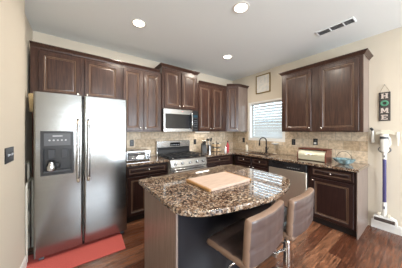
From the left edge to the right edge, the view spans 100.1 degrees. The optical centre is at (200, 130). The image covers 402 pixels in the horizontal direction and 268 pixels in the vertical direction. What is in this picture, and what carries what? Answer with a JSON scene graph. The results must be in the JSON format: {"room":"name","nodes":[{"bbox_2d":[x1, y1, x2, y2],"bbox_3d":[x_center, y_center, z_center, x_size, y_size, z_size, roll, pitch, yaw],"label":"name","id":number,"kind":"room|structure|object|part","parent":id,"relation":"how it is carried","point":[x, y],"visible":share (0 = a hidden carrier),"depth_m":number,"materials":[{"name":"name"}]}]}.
{"room":"kitchen","nodes":[
{"label":"kitchen","id":0,"kind":"room"},
{"bbox_2d":[0,0,24,267],"bbox_3d":[-0.186,0.008,-0.635,0.184,2.764,5.730,0,0,-36],"label":"wall","id":1,"kind":"structure","parent":0,"point":[12,12],"depth_m":1.39,"materials":[{"name":"beige paint"}]},
{"bbox_2d":[5,146,13,163],"bbox_3d":[-1.493,0.187,1.321,0.020,0.118,0.200,0,0,-36],"label":"light switch","id":2,"kind":"object","parent":1,"relation":"attached to","point":[9,152],"visible":1,"depth_m":1.31,"materials":[{"name":"black plastic"}]},
{"bbox_2d":[20,256,26,267],"bbox_3d":[-0.103,1.333,-0.579,0.014,0.115,5.700,0,0,-36],"label":"baseboard","id":3,"kind":"structure","parent":1,"relation":"attached to","point":[24,263],"depth_m":1.66,"materials":[{"name":"white wood"}]},
{"bbox_2d":[25,15,32,236],"bbox_3d":[-2.130,0.004,1.963,0.120,2.764,0.780,0,0,-36],"label":"wall","id":4,"kind":"structure","parent":0,"point":[28,30],"depth_m":2.11,"materials":[{"name":"beige paint"}]},
{"bbox_2d":[33,31,232,164],"bbox_3d":[-0.745,0.002,3.536,4.174,2.764,0.120,0,0,-36],"label":"wall","id":5,"kind":"structure","parent":0,"point":[39,37],"depth_m":2.82,"materials":[{"name":"beige paint"}]},
{"bbox_2d":[29,40,122,99],"bbox_3d":[-1.757,-0.768,2.484,1.040,0.648,0.377,0,0,-36],"label":"upper cabinet","id":6,"kind":"object","parent":5,"relation":"attached to","point":[53,69],"visible":0.97,"depth_m":2.30,"materials":[{"name":"brown wood"}]},
{"bbox_3d":[-1.856,-0.736,2.225,0.425,0.545,0.020,0,0,-36],"label":"door","id":7,"kind":"part","parent":6,"relation":"part of","materials":[{"name":"brown wood"}]},
{"bbox_3d":[-1.661,-1.065,2.352,1.040,0.055,0.045,0,0,-36],"label":"crown moulding","id":8,"kind":"part","parent":6,"relation":"part of","materials":[{"name":"brown wood"}]},
{"bbox_3d":[-1.465,-0.737,2.512,0.445,0.545,0.020,0,0,-36],"label":"door","id":9,"kind":"part","parent":6,"relation":"part of","materials":[{"name":"brown wood"}]},
{"bbox_2d":[121,61,160,131],"bbox_3d":[-1.076,-0.539,2.984,0.677,1.108,0.377,0,0,-36],"label":"upper cabinet","id":10,"kind":"object","parent":5,"relation":"attached to","point":[140,85],"visible":0.94,"depth_m":2.84,"materials":[{"name":"brown wood"}]},
{"bbox_3d":[-1.121,-0.507,2.764,0.297,1.005,0.020,0,0,-36],"label":"door","id":11,"kind":"part","parent":10,"relation":"part of","materials":[{"name":"brown wood"}]},
{"bbox_3d":[-0.992,-1.065,2.842,0.616,0.055,0.045,0,0,-36],"label":"crown moulding","id":12,"kind":"part","parent":10,"relation":"part of","materials":[{"name":"brown wood"}]},
{"bbox_3d":[-0.856,-0.507,2.959,0.295,1.005,0.020,0,0,-36],"label":"door","id":13,"kind":"part","parent":10,"relation":"part of","materials":[{"name":"brown wood"}]},
{"bbox_2d":[155,63,199,110],"bbox_3d":[-0.481,-0.812,3.401,0.863,0.803,0.407,0,0,-36],"label":"upper cabinet","id":14,"kind":"object","parent":5,"relation":"attached to","point":[178,84],"visible":0.94,"depth_m":3.22,"materials":[{"name":"brown wood"}]},
{"bbox_3d":[-0.531,-0.775,3.159,0.335,0.690,0.020,0,0,-36],"label":"door","id":15,"kind":"part","parent":14,"relation":"part of","materials":[{"name":"brown wood"}]},
{"bbox_3d":[-0.479,-1.186,3.397,0.863,0.055,0.393,0,0,-36],"label":"crown moulding","id":16,"kind":"part","parent":14,"relation":"part of","materials":[{"name":"brown wood"}]},
{"bbox_2d":[161,108,197,131],"bbox_3d":[-0.462,-0.196,3.377,0.760,0.420,0.446,0,0,-36],"label":"microwave oven","id":17,"kind":"object","parent":14,"relation":"attached to","point":[172,120],"visible":0.95,"depth_m":3.20,"materials":[{"name":"silver metal"}]},
{"bbox_3d":[-0.124,-0.197,3.439,0.142,0.417,0.028,0,0,-36],"label":"control panel","id":18,"kind":"part","parent":17,"relation":"part of","materials":[{"name":"black plastic"}]},
{"bbox_3d":[-0.237,-0.775,3.374,0.345,0.690,0.020,0,0,-36],"label":"door","id":19,"kind":"part","parent":14,"relation":"part of","materials":[{"name":"brown wood"}]},
{"bbox_2d":[127,131,232,154],"bbox_3d":[-0.306,0.247,3.778,2.920,0.462,0.010,0,0,-36],"label":"backsplash","id":20,"kind":"structure","parent":5,"relation":"attached to","point":[142,140],"depth_m":3.62,"materials":[{"name":"tile"}]},
{"bbox_2d":[197,80,227,131],"bbox_3d":[0.174,-0.523,3.900,0.869,1.073,0.377,0,0,-36],"label":"upper cabinet","id":21,"kind":"object","parent":5,"relation":"attached to","point":[211,97],"visible":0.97,"depth_m":3.76,"materials":[{"name":"brown wood"}]},
{"bbox_3d":[0.084,-0.491,3.647,0.335,0.970,0.020,0,0,-36],"label":"door","id":22,"kind":"part","parent":21,"relation":"part of","materials":[{"name":"brown wood"}]},
{"bbox_3d":[0.289,-1.032,3.781,0.819,0.055,0.045,0,0,-36],"label":"crown moulding","id":23,"kind":"part","parent":21,"relation":"part of","materials":[{"name":"brown wood"}]},
{"bbox_3d":[0.378,-0.491,3.863,0.335,0.970,0.020,0,0,-36],"label":"door","id":24,"kind":"part","parent":21,"relation":"part of","materials":[{"name":"brown wood"}]},
{"bbox_2d":[25,0,401,80],"bbox_3d":[1.209,-1.426,0.894,4.204,0.100,6.750,0,0,-36],"label":"ceiling","id":25,"kind":"structure","parent":0,"point":[195,35],"depth_m":2.24,"materials":[{"name":"white paint"}]},
{"bbox_2d":[131,18,145,27],"bbox_3d":[-0.793,-1.373,2.152,0.184,0.007,0.184,0,0,-36],"label":"recessed light","id":26,"kind":"object","parent":25,"relation":"in","point":[139,23],"visible":1,"depth_m":2.15,"materials":[{"name":"white"}]},
{"bbox_2d":[223,55,232,58],"bbox_3d":[0.492,-1.375,3.128,0.184,0.007,0.184,0,0,-36],"label":"recessed light","id":27,"kind":"object","parent":25,"relation":"in","point":[224,56],"visible":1,"depth_m":3.11,"materials":[{"name":"white"}]},
{"bbox_2d":[233,1,249,13],"bbox_3d":[0.448,-1.373,1.880,0.184,0.007,0.184,0,0,-36],"label":"recessed light","id":28,"kind":"object","parent":25,"relation":"in","point":[240,7],"visible":1,"depth_m":1.87,"materials":[{"name":"white"}]},
{"bbox_2d":[316,17,355,36],"bbox_3d":[1.778,-1.372,2.235,0.140,0.012,0.400,0,0,-36],"label":"ceiling vent","id":29,"kind":"object","parent":25,"relation":"in","point":[352,20],"visible":1,"depth_m":2.22,"materials":[{"name":"white metal"}]},
{"bbox_2d":[28,218,401,267],"bbox_3d":[1.209,1.438,0.898,4.204,0.100,6.750,0,0,-36],"label":"floor","id":30,"kind":"structure","parent":0,"point":[319,246],"depth_m":1.95,"materials":[{"name":"brown wood"}]},
{"bbox_2d":[25,161,32,261],"bbox_3d":[-1.935,0.865,1.877,0.058,1.043,0.339,0,0,-36],"label":"step ladder","id":31,"kind":"object","parent":30,"relation":"on","point":[27,184],"visible":0.57,"depth_m":1.97,"materials":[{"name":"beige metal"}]},
{"bbox_3d":[-1.952,0.865,1.872,0.025,1.043,0.326,0,0,-36],"label":"rail frame","id":32,"kind":"part","parent":31,"relation":"part of","materials":[{"name":"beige metal"}]},
{"bbox_2d":[28,93,32,176],"bbox_3d":[-2.055,0.471,2.059,0.052,1.830,0.175,0,0,-36],"label":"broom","id":33,"kind":"object","parent":30,"relation":"on","point":[30,95],"visible":0.26,"depth_m":2.03,"materials":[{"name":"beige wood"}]},
{"bbox_3d":[-2.053,0.576,2.064,0.021,1.620,0.042,0,0,-36],"label":"handle","id":34,"kind":"part","parent":33,"relation":"part of","materials":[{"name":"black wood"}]},
{"bbox_2d":[26,232,125,267],"bbox_3d":[-1.397,1.382,1.920,0.920,0.008,0.470,0,0,-34],"label":"floor mat","id":35,"kind":"object","parent":30,"relation":"on","point":[81,254],"visible":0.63,"depth_m":1.88,"materials":[{"name":"red fabric"}]},
{"bbox_2d":[33,91,126,259],"bbox_3d":[-1.571,0.486,2.286,0.915,1.800,0.821,0,0,-36],"label":"refrigerator","id":36,"kind":"object","parent":30,"relation":"on","point":[84,200],"visible":1,"depth_m":1.95,"materials":[{"name":"grey metal"}]},
{"bbox_2d":[46,160,60,171],"bbox_3d":[-1.632,0.380,1.852,0.086,0.112,0.114,0,0,23],"label":"water pitcher","id":37,"kind":"object","parent":36,"relation":"on","point":[51,166],"visible":1,"depth_m":1.82,"materials":[{"name":"silver metal"}]},
{"bbox_3d":[-1.592,0.463,1.900,0.424,1.752,0.080,0,0,-36],"label":"freezer door","id":38,"kind":"part","parent":36,"relation":"part of","materials":[{"name":"silver metal"}]},
{"bbox_3d":[-1.415,0.227,1.939,0.032,0.749,0.076,0,0,-36],"label":"handle","id":39,"kind":"part","parent":36,"relation":"part of","materials":[{"name":"silver metal"}]},
{"bbox_3d":[-1.334,0.227,1.998,0.032,0.749,0.076,0,0,-36],"label":"handle","id":40,"kind":"part","parent":36,"relation":"part of","materials":[{"name":"silver metal"}]},
{"bbox_3d":[-1.220,0.462,2.172,0.483,1.752,0.080,0,0,-36],"label":"fridge door","id":41,"kind":"part","parent":36,"relation":"part of","materials":[{"name":"silver metal"}]},
{"bbox_2d":[127,162,167,222],"bbox_3d":[-0.991,0.953,2.881,0.663,0.865,0.627,0,0,-36],"label":"base cabinet","id":42,"kind":"object","parent":30,"relation":"on","point":[135,191],"visible":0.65,"depth_m":2.56,"materials":[{"name":"black wood"}]},
{"bbox_3d":[-0.956,0.983,2.565,0.305,0.575,0.020,0,0,-36],"label":"door","id":43,"kind":"part","parent":42,"relation":"part of","materials":[{"name":"brown wood"}]},
{"bbox_3d":[-0.827,0.604,2.659,0.625,0.133,0.020,0,0,-36],"label":"drawer","id":44,"kind":"part","parent":42,"relation":"part of","materials":[{"name":"brown wood"}]},
{"bbox_2d":[127,155,168,166],"bbox_3d":[-0.991,0.500,2.875,0.676,0.040,0.634,0,0,-36],"label":"countertop","id":45,"kind":"structure","parent":42,"relation":"on","point":[154,159],"depth_m":2.67,"materials":[{"name":"brown stone"}]},
{"bbox_2d":[127,149,150,161],"bbox_3d":[-1.060,0.398,2.777,0.380,0.165,0.334,0,0,-36],"label":"toaster oven","id":46,"kind":"object","parent":45,"relation":"on","point":[132,154],"visible":0.86,"depth_m":2.68,"materials":[{"name":"silver metal"}]},
{"bbox_3d":[-1.009,0.393,2.648,0.270,0.115,0.010,0,0,-36],"label":"door","id":47,"kind":"part","parent":46,"relation":"part of","materials":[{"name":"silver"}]},
{"bbox_3d":[-0.696,0.983,2.755,0.300,0.575,0.020,0,0,-36],"label":"door","id":48,"kind":"part","parent":42,"relation":"part of","materials":[{"name":"brown wood"}]},
{"bbox_2d":[156,140,207,174],"bbox_3d":[-0.373,0.795,3.258,0.756,1.180,0.731,0,0,-36],"label":"gas range","id":49,"kind":"object","parent":30,"relation":"on","point":[179,155],"visible":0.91,"depth_m":3.17,"materials":[{"name":"grey metal"}]},
{"bbox_2d":[157,153,204,160],"bbox_3d":[-0.387,0.488,3.276,0.756,0.022,0.555,0,0,-36],"label":"cooktop","id":50,"kind":"object","parent":49,"relation":"in","point":[179,156],"depth_m":3.14,"materials":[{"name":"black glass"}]},
{"bbox_3d":[-0.209,0.912,3.034,0.752,0.545,0.043,0,0,-36],"label":"oven door","id":51,"kind":"part","parent":49,"relation":"part of","materials":[{"name":"silver metal"}]},
{"bbox_3d":[-0.206,0.557,3.030,0.756,0.145,0.055,0,0,-36],"label":"control panel","id":52,"kind":"part","parent":49,"relation":"part of","materials":[{"name":"silver metal"}]},
{"bbox_3d":[-0.165,0.685,2.973,0.700,0.026,0.026,0,0,-36],"label":"handle","id":53,"kind":"part","parent":49,"relation":"part of","materials":[{"name":"silver metal"}]},
{"bbox_2d":[139,164,289,267],"bbox_3d":[0.207,0.934,1.646,1.315,0.905,1.037,0,0,-36],"label":"kitchen island","id":54,"kind":"object","parent":30,"relation":"on","point":[180,216],"visible":0.81,"depth_m":1.32,"materials":[{"name":"black stone"}]},
{"bbox_3d":[-0.352,0.955,1.383,0.016,0.865,0.650,0,0,-36],"label":"panel","id":55,"kind":"part","parent":54,"relation":"part of","materials":[{"name":"laminate"}]},
{"bbox_2d":[186,171,250,191],"bbox_3d":[0.172,0.470,1.613,0.520,0.024,0.356,0,0,-36],"label":"cutting board","id":56,"kind":"object","parent":54,"relation":"on","point":[217,181],"visible":1,"depth_m":1.56,"materials":[{"name":"brown wood"}]},
{"bbox_3d":[0.294,0.955,1.528,1.195,0.865,0.020,0,0,-36],"label":"seating panel","id":57,"kind":"part","parent":54,"relation":"part of","materials":[{"name":"black wood"}]},
{"bbox_3d":[0.626,0.954,2.100,0.016,0.865,0.650,0,0,-36],"label":"panel","id":58,"kind":"part","parent":54,"relation":"part of","materials":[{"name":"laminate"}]},
{"bbox_2d":[206,154,231,167],"bbox_3d":[0.228,0.951,3.774,0.805,0.865,0.627,0,0,-36],"label":"base cabinet","id":59,"kind":"object","parent":30,"relation":"on","point":[214,161],"visible":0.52,"depth_m":3.54,"materials":[{"name":"black wood"}]},
{"bbox_3d":[0.369,0.603,3.535,0.700,0.133,0.020,0,0,-36],"label":"drawer","id":60,"kind":"part","parent":59,"relation":"part of","materials":[{"name":"brown wood"}]},
{"bbox_2d":[206,200,283,267],"bbox_3d":[0.350,0.954,1.246,0.475,0.867,0.428,0,0,-41],"label":"bar stool","id":61,"kind":"object","parent":30,"relation":"on","point":[247,242],"visible":1,"depth_m":1.08,"materials":[{"name":"brown leather"}]},
{"bbox_3d":[0.449,0.671,1.132,0.475,0.300,0.093,0,0,-41],"label":"backrest","id":62,"kind":"part","parent":61,"relation":"part of","materials":[{"name":"brown leather"}]},
{"bbox_2d":[235,153,271,171],"bbox_3d":[1.232,0.952,3.619,0.627,0.865,0.845,0,0,-36],"label":"base cabinet","id":63,"kind":"object","parent":30,"relation":"on","point":[261,164],"visible":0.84,"depth_m":3.44,"materials":[{"name":"black wood"}]},
{"bbox_3d":[0.916,0.603,3.583,0.020,0.133,0.370,0,0,-36],"label":"drawer","id":64,"kind":"part","parent":63,"relation":"part of","materials":[{"name":"brown wood"}]},
{"bbox_3d":[0.916,0.982,3.584,0.020,0.575,0.370,0,0,-36],"label":"door","id":65,"kind":"part","parent":63,"relation":"part of","materials":[{"name":"brown wood"}]},
{"bbox_3d":[1.144,0.603,3.273,0.020,0.133,0.360,0,0,-36],"label":"drawer","id":66,"kind":"part","parent":63,"relation":"part of","materials":[{"name":"brown wood"}]},
{"bbox_3d":[1.144,0.982,3.273,0.020,0.575,0.360,0,0,-36],"label":"door","id":67,"kind":"part","parent":63,"relation":"part of","materials":[{"name":"brown wood"}]},
{"bbox_2d":[191,148,368,172],"bbox_3d":[1.093,0.500,3.126,1.434,0.040,2.694,0,0,-36],"label":"countertop","id":68,"kind":"structure","parent":63,"relation":"on","point":[357,167],"depth_m":2.83,"materials":[{"name":"brown stone"}]},
{"bbox_2d":[201,141,206,152],"bbox_3d":[0.063,0.346,3.740,0.100,0.266,0.170,0,0,-16],"label":"knife block","id":69,"kind":"object","parent":68,"relation":"on","point":[203,144],"visible":0.99,"depth_m":3.69,"materials":[{"name":"black plastic"}]},
{"bbox_2d":[206,138,211,151],"bbox_3d":[0.191,0.314,3.851,0.136,0.330,0.116,0,0,-36],"label":"utensil crock","id":70,"kind":"object","parent":68,"relation":"on","point":[209,147],"visible":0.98,"depth_m":3.81,"materials":[{"name":"silver metal"}]},
{"bbox_2d":[212,141,220,151],"bbox_3d":[0.365,0.360,3.979,0.221,0.238,0.221,0,0,-36],"label":"spice rack","id":71,"kind":"object","parent":68,"relation":"on","point":[214,145],"visible":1,"depth_m":3.93,"materials":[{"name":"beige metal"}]},
{"bbox_2d":[259,137,268,152],"bbox_3d":[1.377,0.307,3.690,0.213,0.344,0.110,0,0,-11],"label":"kitchen faucet","id":72,"kind":"object","parent":68,"relation":"on","point":[266,149],"visible":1,"depth_m":3.71,"materials":[{"name":"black metal"}]},
{"bbox_2d":[297,147,331,162],"bbox_3d":[1.856,0.383,2.771,0.284,0.195,0.420,0,0,-36],"label":"bread box","id":73,"kind":"object","parent":68,"relation":"on","point":[308,153],"visible":0.98,"depth_m":2.68,"materials":[{"name":"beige metal"}]},
{"bbox_3d":[1.879,0.295,2.789,0.225,0.020,0.420,0,0,-36],"label":"lid","id":74,"kind":"part","parent":73,"relation":"part of","materials":[{"name":"red wood"}]},
{"bbox_3d":[1.976,0.398,2.614,0.265,0.165,0.014,0,0,-36],"label":"panel","id":75,"kind":"part","parent":73,"relation":"part of","materials":[{"name":"red wood"}]},
{"bbox_2d":[333,151,355,164],"bbox_3d":[2.079,0.387,2.446,0.268,0.187,0.272,0,0,-36],"label":"fruit bowl","id":76,"kind":"object","parent":68,"relation":"on","point":[345,161],"visible":1,"depth_m":2.40,"materials":[{"name":"blue glass"}]},
{"bbox_2d":[262,187,313,267],"bbox_3d":[0.760,0.954,1.527,0.475,0.867,0.428,0,0,-40],"label":"bar stool","id":77,"kind":"object","parent":30,"relation":"on","point":[298,215],"visible":0.73,"depth_m":1.32,"materials":[{"name":"brown leather"}]},
{"bbox_3d":[0.743,0.813,1.547,0.475,0.066,0.375,0,0,-40],"label":"seat","id":78,"kind":"part","parent":77,"relation":"part of","materials":[{"name":"brown leather"}]},
{"bbox_3d":[0.857,0.670,1.412,0.475,0.300,0.093,0,0,-40],"label":"backrest","id":79,"kind":"part","parent":77,"relation":"part of","materials":[{"name":"brown leather"}]},
{"bbox_2d":[269,159,307,207],"bbox_3d":[1.655,0.954,3.003,0.634,0.862,0.630,0,0,-36],"label":"dishwasher","id":80,"kind":"object","parent":30,"relation":"on","point":[297,174],"visible":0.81,"depth_m":2.75,"materials":[{"name":"silver metal"}]},
{"bbox_3d":[1.417,0.559,2.828,0.042,0.032,0.483,0,0,-36],"label":"handle","id":81,"kind":"part","parent":80,"relation":"part of","materials":[{"name":"black plastic"}]},
{"bbox_3d":[1.449,0.585,2.852,0.055,0.124,0.630,0,0,-36],"label":"control panel","id":82,"kind":"part","parent":80,"relation":"part of","materials":[{"name":"black plastic"}]},
{"bbox_2d":[308,165,367,240],"bbox_3d":[2.038,0.953,2.526,0.636,0.865,0.573,0,0,-36],"label":"base cabinet","id":83,"kind":"object","parent":30,"relation":"on","point":[340,196],"visible":0.94,"depth_m":2.31,"materials":[{"name":"black wood"}]},
{"bbox_3d":[1.815,0.604,2.357,0.020,0.133,0.490,0,0,-36],"label":"drawer","id":84,"kind":"part","parent":83,"relation":"part of","materials":[{"name":"brown wood"}]},
{"bbox_3d":[1.815,0.983,2.358,0.020,0.575,0.490,0,0,-36],"label":"door","id":85,"kind":"part","parent":83,"relation":"part of","materials":[{"name":"brown wood"}]},
{"bbox_3d":[2.219,0.954,2.308,0.603,0.865,0.008,0,0,-36],"label":"panel","id":86,"kind":"part","parent":83,"relation":"part of","materials":[{"name":"laminate"}]},
{"bbox_2d":[233,27,401,226],"bbox_3d":[2.884,0.004,2.031,0.140,2.764,6.600,0,0,-36],"label":"wall","id":87,"kind":"structure","parent":0,"point":[385,66],"depth_m":2.39,"materials":[{"name":"beige paint"}]},
{"bbox_2d":[226,84,248,130],"bbox_3d":[0.798,-0.553,4.250,0.599,1.133,0.551,0,0,-36],"label":"upper cabinet","id":88,"kind":"object","parent":87,"relation":"attached to","point":[236,94],"visible":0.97,"depth_m":4.04,"materials":[{"name":"brown wood"}]},
{"bbox_3d":[0.759,-0.521,4.034,0.236,1.030,0.020,0,0,-1],"label":"door","id":89,"kind":"part","parent":88,"relation":"part of","materials":[{"name":"brown wood"}]},
{"bbox_3d":[0.917,-1.092,4.071,0.625,0.055,0.145,0,0,-20],"label":"crown moulding","id":90,"kind":"part","parent":88,"relation":"part of","materials":[{"name":"brown wood"}]},
{"bbox_3d":[1.037,-0.525,4.144,0.336,1.077,0.006,0,0,-36],"label":"panel","id":91,"kind":"part","parent":88,"relation":"part of","materials":[{"name":"laminate"}]},
{"bbox_2d":[256,72,270,93],"bbox_3d":[1.426,-1.089,3.880,0.021,0.425,0.370,0,0,-36],"label":"picture frame","id":92,"kind":"object","parent":87,"relation":"attached to","point":[263,82],"visible":1,"depth_m":3.87,"materials":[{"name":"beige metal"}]},
{"bbox_2d":[257,74,268,92],"bbox_3d":[1.430,-1.089,3.883,0.006,0.385,0.330,0,0,-36],"label":"print","id":93,"kind":"object","parent":92,"relation":"attached to","point":[262,80],"depth_m":3.87,"materials":[{"name":"paper"}]},
{"bbox_2d":[248,98,284,141],"bbox_3d":[1.507,-0.234,3.872,0.124,0.925,0.920,0,0,-36],"label":"window","id":94,"kind":"structure","parent":87,"relation":"in","point":[251,106],"depth_m":4.08,"materials":[{"name":"white"}]},
{"bbox_3d":[1.537,-0.246,3.894,0.030,0.820,0.810,0,0,-36],"label":"sash","id":95,"kind":"part","parent":94,"relation":"part of","materials":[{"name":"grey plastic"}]},
{"bbox_2d":[254,100,281,138],"bbox_3d":[1.515,-0.246,3.834,0.040,0.816,0.731,0,0,-36],"label":"window blind","id":96,"kind":"object","parent":94,"relation":"attached to","point":[260,129],"visible":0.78,"depth_m":3.81,"materials":[{"name":"grey plastic"}]},
{"bbox_3d":[1.537,-0.246,3.894,0.004,0.780,0.770,0,0,-36],"label":"pane","id":97,"kind":"part","parent":94,"relation":"part of","materials":[{"name":"clear glass"}]},
{"bbox_2d":[233,131,367,163],"bbox_3d":[1.666,0.247,3.565,0.010,0.462,2.685,0,0,-36],"label":"backsplash","id":98,"kind":"structure","parent":87,"relation":"attached to","point":[355,144],"depth_m":2.97,"materials":[{"name":"tile"}]},
{"bbox_2d":[313,139,317,144],"bbox_3d":[2.042,0.195,3.013,0.034,0.115,0.072,0,0,-36],"label":"wall outlet","id":99,"kind":"object","parent":87,"relation":"attached to","point":[315,141],"visible":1,"depth_m":3.01,"materials":[{"name":"black plastic"}]},
{"bbox_2d":[278,48,372,131],"bbox_3d":[1.982,-0.539,2.821,0.377,1.108,1.227,0,0,-36],"label":"upper cabinet","id":100,"kind":"object","parent":87,"relation":"attached to","point":[329,95],"visible":1,"depth_m":2.58,"materials":[{"name":"brown wood"}]},
{"bbox_3d":[1.688,-0.507,2.969,0.020,1.005,0.460,0,0,-36],"label":"door","id":101,"kind":"part","parent":100,"relation":"part of","materials":[{"name":"brown wood"}]},
{"bbox_3d":[1.984,-1.065,2.821,0.374,0.055,1.227,0,0,-36],"label":"crown moulding","id":102,"kind":"part","parent":100,"relation":"part of","materials":[{"name":"brown wood"}]},
{"bbox_3d":[2.030,-0.507,2.501,0.020,1.005,0.470,0,0,-36],"label":"door","id":103,"kind":"part","parent":100,"relation":"part of","materials":[{"name":"brown wood"}]},
{"bbox_3d":[2.335,-0.510,2.380,0.328,1.052,0.006,0,0,-36],"label":"panel","id":104,"kind":"part","parent":100,"relation":"part of","materials":[{"name":"laminate"}]},
{"bbox_2d":[372,130,397,226],"bbox_3d":[2.516,0.619,2.301,0.132,1.265,0.230,0,0,-36],"label":"stick vacuum","id":105,"kind":"object","parent":87,"relation":"attached to","point":[385,140],"visible":1,"depth_m":2.28,"materials":[{"name":"white plastic"},{"name":"purple metal"},{"name":"grey plastic"}]},
{"bbox_2d":[370,127,374,142],"bbox_3d":[2.466,0.059,2.423,0.054,0.219,0.040,0,0,11],"label":"tool","id":106,"kind":"object","parent":105,"relation":"attached to","point":[371,128],"visible":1,"depth_m":2.41,"materials":[{"name":"white plastic"}]},
{"bbox_3d":[2.499,0.166,2.294,0.086,0.250,0.086,0,0,-36],"label":"motor","id":107,"kind":"part","parent":105,"relation":"part of","materials":[{"name":"white plastic"}]},
{"bbox_2d":[396,132,399,145],"bbox_3d":[2.611,0.106,2.234,0.032,0.180,0.030,0,0,-36],"label":"tool","id":108,"kind":"object","parent":105,"relation":"attached to","point":[397,133],"visible":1,"depth_m":2.23,"materials":[{"name":"white plastic"}]},
{"bbox_2d":[379,84,390,120],"bbox_3d":[2.548,-0.393,2.338,0.039,0.507,0.110,0,0,-36],"label":"wall sign","id":109,"kind":"object","parent":87,"relation":"attached to","point":[384,97],"visible":1,"depth_m":2.33,"materials":[{"name":"black wood"}]},
{"bbox_2d":[371,218,401,235],"bbox_3d":[3.592,1.330,0.937,0.014,0.115,3.760,0,0,-36],"label":"baseboard","id":110,"kind":"structure","parent":87,"relation":"attached to","point":[396,230],"depth_m":2.32,"materials":[{"name":"white"}]}
]}

